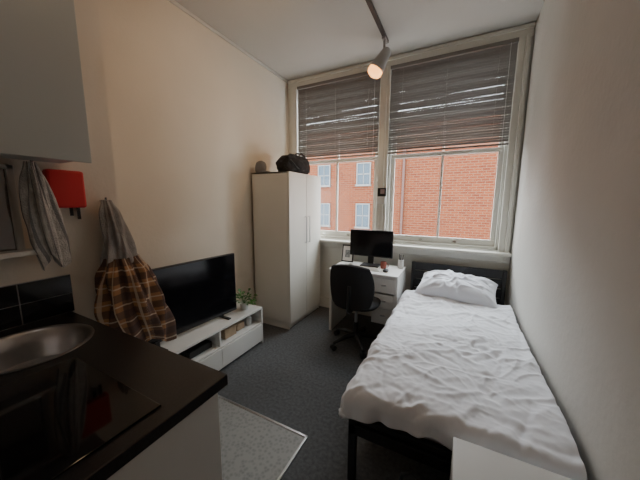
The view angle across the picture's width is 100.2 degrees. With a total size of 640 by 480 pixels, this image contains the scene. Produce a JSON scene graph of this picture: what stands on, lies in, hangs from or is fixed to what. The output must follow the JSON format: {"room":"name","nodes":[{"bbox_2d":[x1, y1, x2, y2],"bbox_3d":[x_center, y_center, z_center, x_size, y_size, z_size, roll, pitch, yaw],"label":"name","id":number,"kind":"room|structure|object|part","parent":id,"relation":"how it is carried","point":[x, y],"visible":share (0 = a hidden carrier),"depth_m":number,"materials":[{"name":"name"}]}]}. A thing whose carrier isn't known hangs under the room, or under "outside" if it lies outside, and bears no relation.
{"room":"studio apartment","nodes":[
{"label":"studio apartment","id":0,"kind":"room"},
{"bbox_2d":[0,164,36,258],"bbox_3d":[-1.435,-0.123,1.150,0.090,0.415,0.260,4,9,27],"label":"window","id":1,"kind":"structure","parent":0,"point":[12,243],"depth_m":1.23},
{"bbox_2d":[0,0,118,320],"bbox_3d":[-2.001,-0.181,0.704,0.520,3.140,2.350,4,9,27],"label":"wall","id":2,"kind":"structure","parent":0,"point":[84,234],"depth_m":1.49,"materials":[{"name":"beige paint"}]},
{"bbox_2d":[0,274,74,330],"bbox_3d":[-1.727,0.388,0.744,0.009,0.206,1.632,4,9,27],"label":"tile backsplash","id":3,"kind":"structure","parent":2,"relation":"attached to","point":[24,303],"depth_m":1.33,"materials":[{"name":"grey tile"}]},
{"bbox_2d":[0,0,91,162],"bbox_3d":[-1.551,-0.657,0.574,0.328,0.780,1.552,4,9,27],"label":"upper cabinet","id":4,"kind":"object","parent":2,"relation":"attached to","point":[43,117],"visible":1,"depth_m":1.07,"materials":[{"name":"grey"}]},
{"bbox_2d":[42,169,86,218],"bbox_3d":[-1.324,-0.233,1.396,0.050,0.255,0.153,4,9,27],"label":"blanket","id":5,"kind":"object","parent":2,"relation":"attached to","point":[67,186],"visible":0.91,"depth_m":1.38,"materials":[{"name":"red fabric"}]},
{"bbox_3d":[-1.307,-0.291,1.400,0.073,0.208,0.292,4,9,27],"label":"coat hook","id":6,"kind":"object","parent":2,"relation":"attached to","visible":0},
{"bbox_2d":[19,161,71,270],"bbox_3d":[-1.321,-0.107,1.282,0.085,0.513,0.147,1,8,6],"label":"tea towel","id":7,"kind":"object","parent":6,"relation":"hanging from","point":[47,233],"visible":1,"depth_m":1.26,"materials":[{"name":"grey fabric"}]},
{"bbox_2d":[94,200,176,341],"bbox_3d":[-1.111,0.222,1.605,0.294,0.913,0.418,4,9,27],"label":"jacket","id":8,"kind":"object","parent":6,"relation":"hanging from","point":[130,299],"visible":0.98,"depth_m":1.53,"materials":[{"name":"brown fabric"}]},
{"bbox_2d":[99,200,137,264],"bbox_3d":[-1.179,0.011,1.590,0.141,0.493,0.213,4,9,27],"label":"towel","id":9,"kind":"object","parent":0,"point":[119,246],"depth_m":1.53,"materials":[{"name":"grey fabric"}]},
{"bbox_2d":[98,0,288,304],"bbox_3d":[-1.108,-0.479,2.821,0.150,3.140,2.870,4,9,27],"label":"wall","id":10,"kind":"structure","parent":0,"point":[192,116],"depth_m":2.39,"materials":[{"name":"paint"}]},
{"bbox_2d":[168,0,287,83],"bbox_3d":[-0.990,-2.021,2.629,0.020,0.030,2.420,4,9,27],"label":"crown molding","id":11,"kind":"structure","parent":10,"relation":"attached to","point":[173,2],"depth_m":2.65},
{"bbox_2d":[218,306,449,479],"bbox_3d":[-0.305,1.361,1.497,3.130,0.120,5.020,4,9,27],"label":"floor","id":12,"kind":"structure","parent":0,"point":[293,378],"depth_m":2.15,"materials":[{"name":"carpet"}]},
{"bbox_2d":[160,301,262,370],"bbox_3d":[-1.046,0.958,2.451,0.412,0.400,1.120,4,9,27],"label":"tv stand","id":13,"kind":"object","parent":12,"relation":"on","point":[222,352],"visible":0.43,"depth_m":2.41,"materials":[{"name":"white laminate"}]},
{"bbox_2d":[148,253,236,349],"bbox_3d":[-1.073,0.481,2.240,0.190,0.605,0.930,4,9,27],"label":"television","id":14,"kind":"object","parent":13,"relation":"on","point":[196,292],"visible":0.71,"depth_m":2.28,"materials":[{"name":"black plastic"}]},
{"bbox_2d":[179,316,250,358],"bbox_3d":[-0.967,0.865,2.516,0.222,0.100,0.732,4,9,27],"label":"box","id":15,"kind":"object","parent":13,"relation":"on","point":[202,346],"visible":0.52,"depth_m":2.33,"materials":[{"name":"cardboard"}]},
{"bbox_2d":[236,288,257,309],"bbox_3d":[-0.785,0.613,2.736,0.303,0.206,0.291,4,9,27],"label":"potted plant","id":16,"kind":"object","parent":13,"relation":"on","point":[244,303],"visible":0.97,"depth_m":2.74,"materials":[{"name":"green plant"}]},
{"bbox_3d":[-0.783,0.678,2.763,0.090,0.070,0.090,4,9,27],"label":"pot","id":17,"kind":"part","parent":16,"relation":"part of","materials":[{"name":"grey ceramic"}]},
{"bbox_2d":[218,397,304,479],"bbox_3d":[-1.171,1.391,0.812,1.075,0.006,2.615,4,9,27],"label":"floor","id":18,"kind":"structure","parent":12,"relation":"on","point":[253,447],"depth_m":1.66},
{"bbox_2d":[0,311,227,479],"bbox_3d":[-1.216,0.972,0.553,1.168,0.907,1.620,4,9,27],"label":"countertop","id":19,"kind":"structure","parent":18,"relation":"on","point":[180,439],"depth_m":0.90,"materials":[{"name":"black laminate"}]},
{"bbox_2d":[0,323,94,374],"bbox_3d":[-1.203,0.517,1.119,0.414,0.165,0.414,4,9,27],"label":"sink","id":20,"kind":"object","parent":19,"relation":"in","point":[23,351],"depth_m":1.23,"materials":[{"name":"silver metal"}]},
{"bbox_2d":[0,357,160,479],"bbox_3d":[-0.828,0.503,0.671,0.530,0.006,0.540,4,9,27],"label":"induction hob","id":21,"kind":"object","parent":19,"relation":"in","point":[53,418],"visible":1,"depth_m":0.74,"materials":[{"name":"black glass"}]},
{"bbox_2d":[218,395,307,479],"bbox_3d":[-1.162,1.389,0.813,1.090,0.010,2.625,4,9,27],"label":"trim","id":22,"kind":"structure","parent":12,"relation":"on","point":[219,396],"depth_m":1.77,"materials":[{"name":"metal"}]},
{"bbox_2d":[251,161,320,328],"bbox_3d":[-0.388,0.022,3.465,0.556,1.973,0.760,4,9,27],"label":"wardrobe","id":23,"kind":"object","parent":12,"relation":"on","point":[286,205],"depth_m":3.18,"materials":[{"name":"laminate"}]},
{"bbox_3d":[-0.669,-0.856,3.131,0.204,0.143,0.091,4,9,27],"label":"grey cap","id":24,"kind":"part","parent":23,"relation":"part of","materials":[{"name":"grey fabric"}]},
{"bbox_2d":[276,153,309,174],"bbox_3d":[-0.312,-0.930,3.285,0.324,0.249,0.506,4,9,27],"label":"duffel bag","id":25,"kind":"object","parent":23,"relation":"on","point":[290,162],"visible":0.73,"depth_m":3.10,"materials":[{"name":"black fabric"}]},
{"bbox_2d":[330,264,380,358],"bbox_3d":[0.377,0.651,2.780,0.581,0.930,0.618,4,9,27],"label":"office chair","id":26,"kind":"object","parent":12,"relation":"on","point":[352,287],"visible":0.99,"depth_m":2.52,"materials":[{"name":"black fabric"}]},
{"bbox_3d":[0.285,0.444,2.526,0.450,0.451,0.138,4,9,27],"label":"backrest","id":27,"kind":"part","parent":26,"relation":"part of","materials":[{"name":"black fabric"}]},
{"bbox_3d":[0.390,0.636,2.804,0.468,0.079,0.452,4,9,27],"label":"seat","id":28,"kind":"part","parent":26,"relation":"part of","materials":[{"name":"black fabric"}]},
{"bbox_2d":[329,261,405,329],"bbox_3d":[0.554,0.690,3.147,0.770,0.750,0.502,4,9,27],"label":"desk","id":29,"kind":"object","parent":12,"relation":"on","point":[390,285],"visible":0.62,"depth_m":2.84,"materials":[{"name":"white laminate"}]},
{"bbox_2d":[341,244,353,261],"bbox_3d":[0.349,0.167,3.350,0.150,0.211,0.056,4,9,27],"label":"picture frame","id":30,"kind":"object","parent":29,"relation":"on","point":[346,257],"visible":0.81,"depth_m":3.35,"materials":[{"name":"black plastic"}]},
{"bbox_2d":[361,266,381,271],"bbox_3d":[0.513,0.321,3.021,0.340,0.017,0.110,4,9,27],"label":"keyboard","id":31,"kind":"object","parent":29,"relation":"on","point":[370,268],"visible":0.56,"depth_m":2.98,"materials":[{"name":"white plastic"}]},
{"bbox_2d":[350,229,393,267],"bbox_3d":[0.606,0.093,3.174,0.515,0.425,0.160,4,9,27],"label":"computer monitor","id":32,"kind":"object","parent":29,"relation":"on","point":[370,243],"visible":0.94,"depth_m":3.15,"materials":[{"name":"black plastic"}]},
{"bbox_2d":[380,261,388,268],"bbox_3d":[0.732,0.288,3.050,0.068,0.075,0.090,-5,10,-32],"label":"coffee mug","id":33,"kind":"object","parent":29,"relation":"on","point":[383,264],"visible":0.95,"depth_m":3.03,"materials":[{"name":"brown ceramic"}]},
{"bbox_2d":[398,254,403,268],"bbox_3d":[0.928,0.244,3.062,0.064,0.160,0.064,4,9,27],"label":"pot","id":34,"kind":"object","parent":29,"relation":"on","point":[400,261],"visible":1,"depth_m":3.04,"materials":[{"name":"white ceramic"}]},
{"bbox_3d":[0.927,0.274,3.066,0.064,0.100,0.064,4,9,27],"label":"pot","id":35,"kind":"part","parent":34,"relation":"part of","materials":[{"name":"white ceramic"}]},
{"bbox_2d":[347,261,507,479],"bbox_3d":[1.022,0.808,2.086,0.920,0.820,2.030,4,9,27],"label":"bed","id":36,"kind":"object","parent":12,"relation":"on","point":[430,452],"visible":0.24,"depth_m":1.35,"materials":[{"name":"black"}]},
{"bbox_3d":[1.031,0.821,2.083,0.880,0.153,1.940,4,9,27],"label":"mattress","id":37,"kind":"part","parent":36,"relation":"part of","materials":[{"name":"white fabric"}]},
{"bbox_2d":[339,290,586,479],"bbox_3d":[0.917,0.745,1.935,0.978,0.221,1.779,4,9,27],"label":"duvet","id":38,"kind":"object","parent":36,"relation":"on","point":[441,369],"visible":0.97,"depth_m":1.39,"materials":[{"name":"white fabric"}]},
{"bbox_2d":[414,270,497,307],"bbox_3d":[1.374,0.445,2.699,0.722,0.235,0.449,5,10,32],"label":"pillow","id":39,"kind":"object","parent":38,"relation":"on","point":[448,284],"visible":0.95,"depth_m":2.57,"materials":[{"name":"white fabric"}]},
{"bbox_2d":[450,437,571,479],"bbox_3d":[0.648,1.119,0.852,0.445,0.550,0.418,4,9,27],"label":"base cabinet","id":40,"kind":"object","parent":12,"relation":"on","point":[469,461],"visible":1,"depth_m":0.97,"materials":[{"name":"white laminate"}]},
{"bbox_2d":[174,0,544,80],"bbox_3d":[-0.289,-1.867,1.036,3.130,0.120,5.020,4,9,27],"label":"ceiling","id":41,"kind":"structure","parent":0,"point":[296,39],"depth_m":2.50,"materials":[{"name":"paint"}]},
{"bbox_2d":[365,0,390,78],"bbox_3d":[-0.005,-1.684,1.572,0.279,0.390,2.780,4,9,27],"label":"track light","id":42,"kind":"object","parent":41,"relation":"attached to","point":[376,68],"depth_m":2.64,"materials":[{"name":"white metal"}]},
{"bbox_2d":[288,37,533,304],"bbox_3d":[0.795,-0.547,3.366,2.730,3.140,0.150,4,9,27],"label":"wall","id":43,"kind":"structure","parent":0,"point":[329,256],"depth_m":3.25,"materials":[{"name":"paint"}]},
{"bbox_2d":[299,77,380,238],"bbox_3d":[0.242,-1.038,3.602,1.165,2.040,0.120,4,9,27],"label":"window","id":44,"kind":"structure","parent":43,"relation":"in","point":[336,234],"depth_m":3.59,"materials":[{"name":"paint"}]},
{"bbox_2d":[297,71,380,162],"bbox_3d":[0.202,-1.469,3.451,1.140,1.136,0.056,4,9,27],"label":"blind","id":45,"kind":"object","parent":44,"relation":"attached to","point":[325,101],"visible":0.84,"depth_m":3.41,"materials":[{"name":"grey"}]},
{"bbox_3d":[0.206,-2.014,3.376,1.140,0.036,0.050,4,9,27],"label":"head rail","id":46,"kind":"part","parent":45,"relation":"part of","materials":[{"name":"grey metal"}]},
{"bbox_3d":[0.201,-1.084,3.508,1.140,0.018,0.028,4,9,27],"label":"rail","id":47,"kind":"part","parent":45,"relation":"part of","materials":[{"name":"grey metal"}]},
{"bbox_2d":[319,297,370,315],"bbox_3d":[0.750,0.948,3.504,2.730,0.140,0.018,4,9,27],"label":"baseboard","id":48,"kind":"structure","parent":43,"relation":"attached to","point":[324,302],"depth_m":3.83,"materials":[{"name":"paint"}]},
{"bbox_2d":[377,197,384,203],"bbox_3d":[0.745,-0.480,3.266,0.100,0.085,0.019,4,9,27],"label":"light switch","id":49,"kind":"object","parent":43,"relation":"attached to","point":[380,200],"visible":1,"depth_m":3.26,"materials":[{"name":"white plastic"}]},
{"bbox_2d":[377,188,386,195],"bbox_3d":[0.752,-0.581,3.249,0.105,0.100,0.017,4,9,27],"label":"wall thermostat","id":50,"kind":"object","parent":43,"relation":"attached to","point":[381,191],"visible":1,"depth_m":3.24,"materials":[{"name":"black plastic"}]},
{"bbox_2d":[288,22,535,261],"bbox_3d":[0.765,-0.975,3.211,2.698,2.230,0.045,4,9,27],"label":"trim","id":51,"kind":"structure","parent":43,"relation":"attached to","point":[525,32],"depth_m":2.75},
{"bbox_3d":[0.765,-0.975,3.211,2.698,2.230,0.045,4,9,27],"label":"window casing","id":52,"kind":"part","parent":51,"relation":"part of","materials":[{"name":"paint"}]},
{"bbox_2d":[319,238,511,262],"bbox_3d":[0.747,0.096,3.351,2.706,0.110,0.120,4,9,27],"label":"window sill","id":53,"kind":"structure","parent":43,"relation":"attached to","point":[479,255],"depth_m":3.01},
{"bbox_2d":[385,43,518,249],"bbox_3d":[1.387,-0.949,3.019,1.200,2.040,0.120,4,9,27],"label":"window","id":54,"kind":"structure","parent":43,"relation":"in","point":[492,244],"depth_m":3.00,"materials":[{"name":"paint"}]},
{"bbox_2d":[388,37,518,156],"bbox_3d":[1.342,-1.381,2.871,1.195,1.136,0.056,4,9,27],"label":"blind","id":55,"kind":"object","parent":54,"relation":"attached to","point":[443,82],"visible":1,"depth_m":2.82,"materials":[{"name":"grey"}]},
{"bbox_3d":[1.341,-0.996,2.927,1.195,0.018,0.028,4,9,27],"label":"rail","id":56,"kind":"part","parent":55,"relation":"part of","materials":[{"name":"grey metal"}]},
{"bbox_3d":[1.346,-1.926,2.796,1.195,0.036,0.050,4,9,27],"label":"head rail","id":57,"kind":"part","parent":55,"relation":"part of","materials":[{"name":"grey metal"}]},
{"bbox_3d":[1.807,-1.323,2.606,0.002,1.100,0.002,4,9,27],"label":"pull cord","id":58,"kind":"part","parent":55,"relation":"part of","materials":[{"name":"white fabric"}]},
{"bbox_2d":[505,0,639,479],"bbox_3d":[0.983,-0.154,0.614,0.150,3.140,4.920,4,9,27],"label":"wall","id":59,"kind":"structure","parent":0,"point":[573,293],"depth_m":1.20,"materials":[{"name":"paint"}]},
{"label":"outside","id":60,"kind":"structure","parent":0,"visible":0},
{"bbox_3d":[5.577,4.470,22.670,50.000,0.200,36.080,4,9,27],"label":"ground","id":61,"kind":"structure","parent":60,"visible":0},
{"bbox_2d":[307,115,499,239],"bbox_3d":[1.779,0.617,11.315,25.000,10.600,0.400,4,9,27],"label":"facade","id":62,"kind":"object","parent":61,"relation":"on","point":[468,180],"visible":0.02,"depth_m":9.62,"materials":[{"name":"orange"}]},
{"bbox_2d":[318,162,370,228],"bbox_3d":[0.194,-0.561,11.725,3.950,5.200,0.020,4,9,27],"label":"windows","id":63,"kind":"structure","parent":62,"relation":"in","point":[323,170],"depth_m":10.92,"materials":[{"name":"glass"}]},
{"bbox_2d":[399,119,406,234],"bbox_3d":[3.073,0.811,10.351,0.097,10.500,0.100,4,9,27],"label":"downpipe","id":64,"kind":"object","parent":62,"relation":"attached to","point":[404,160],"visible":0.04,"depth_m":9.97,"materials":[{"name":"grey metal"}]}
]}

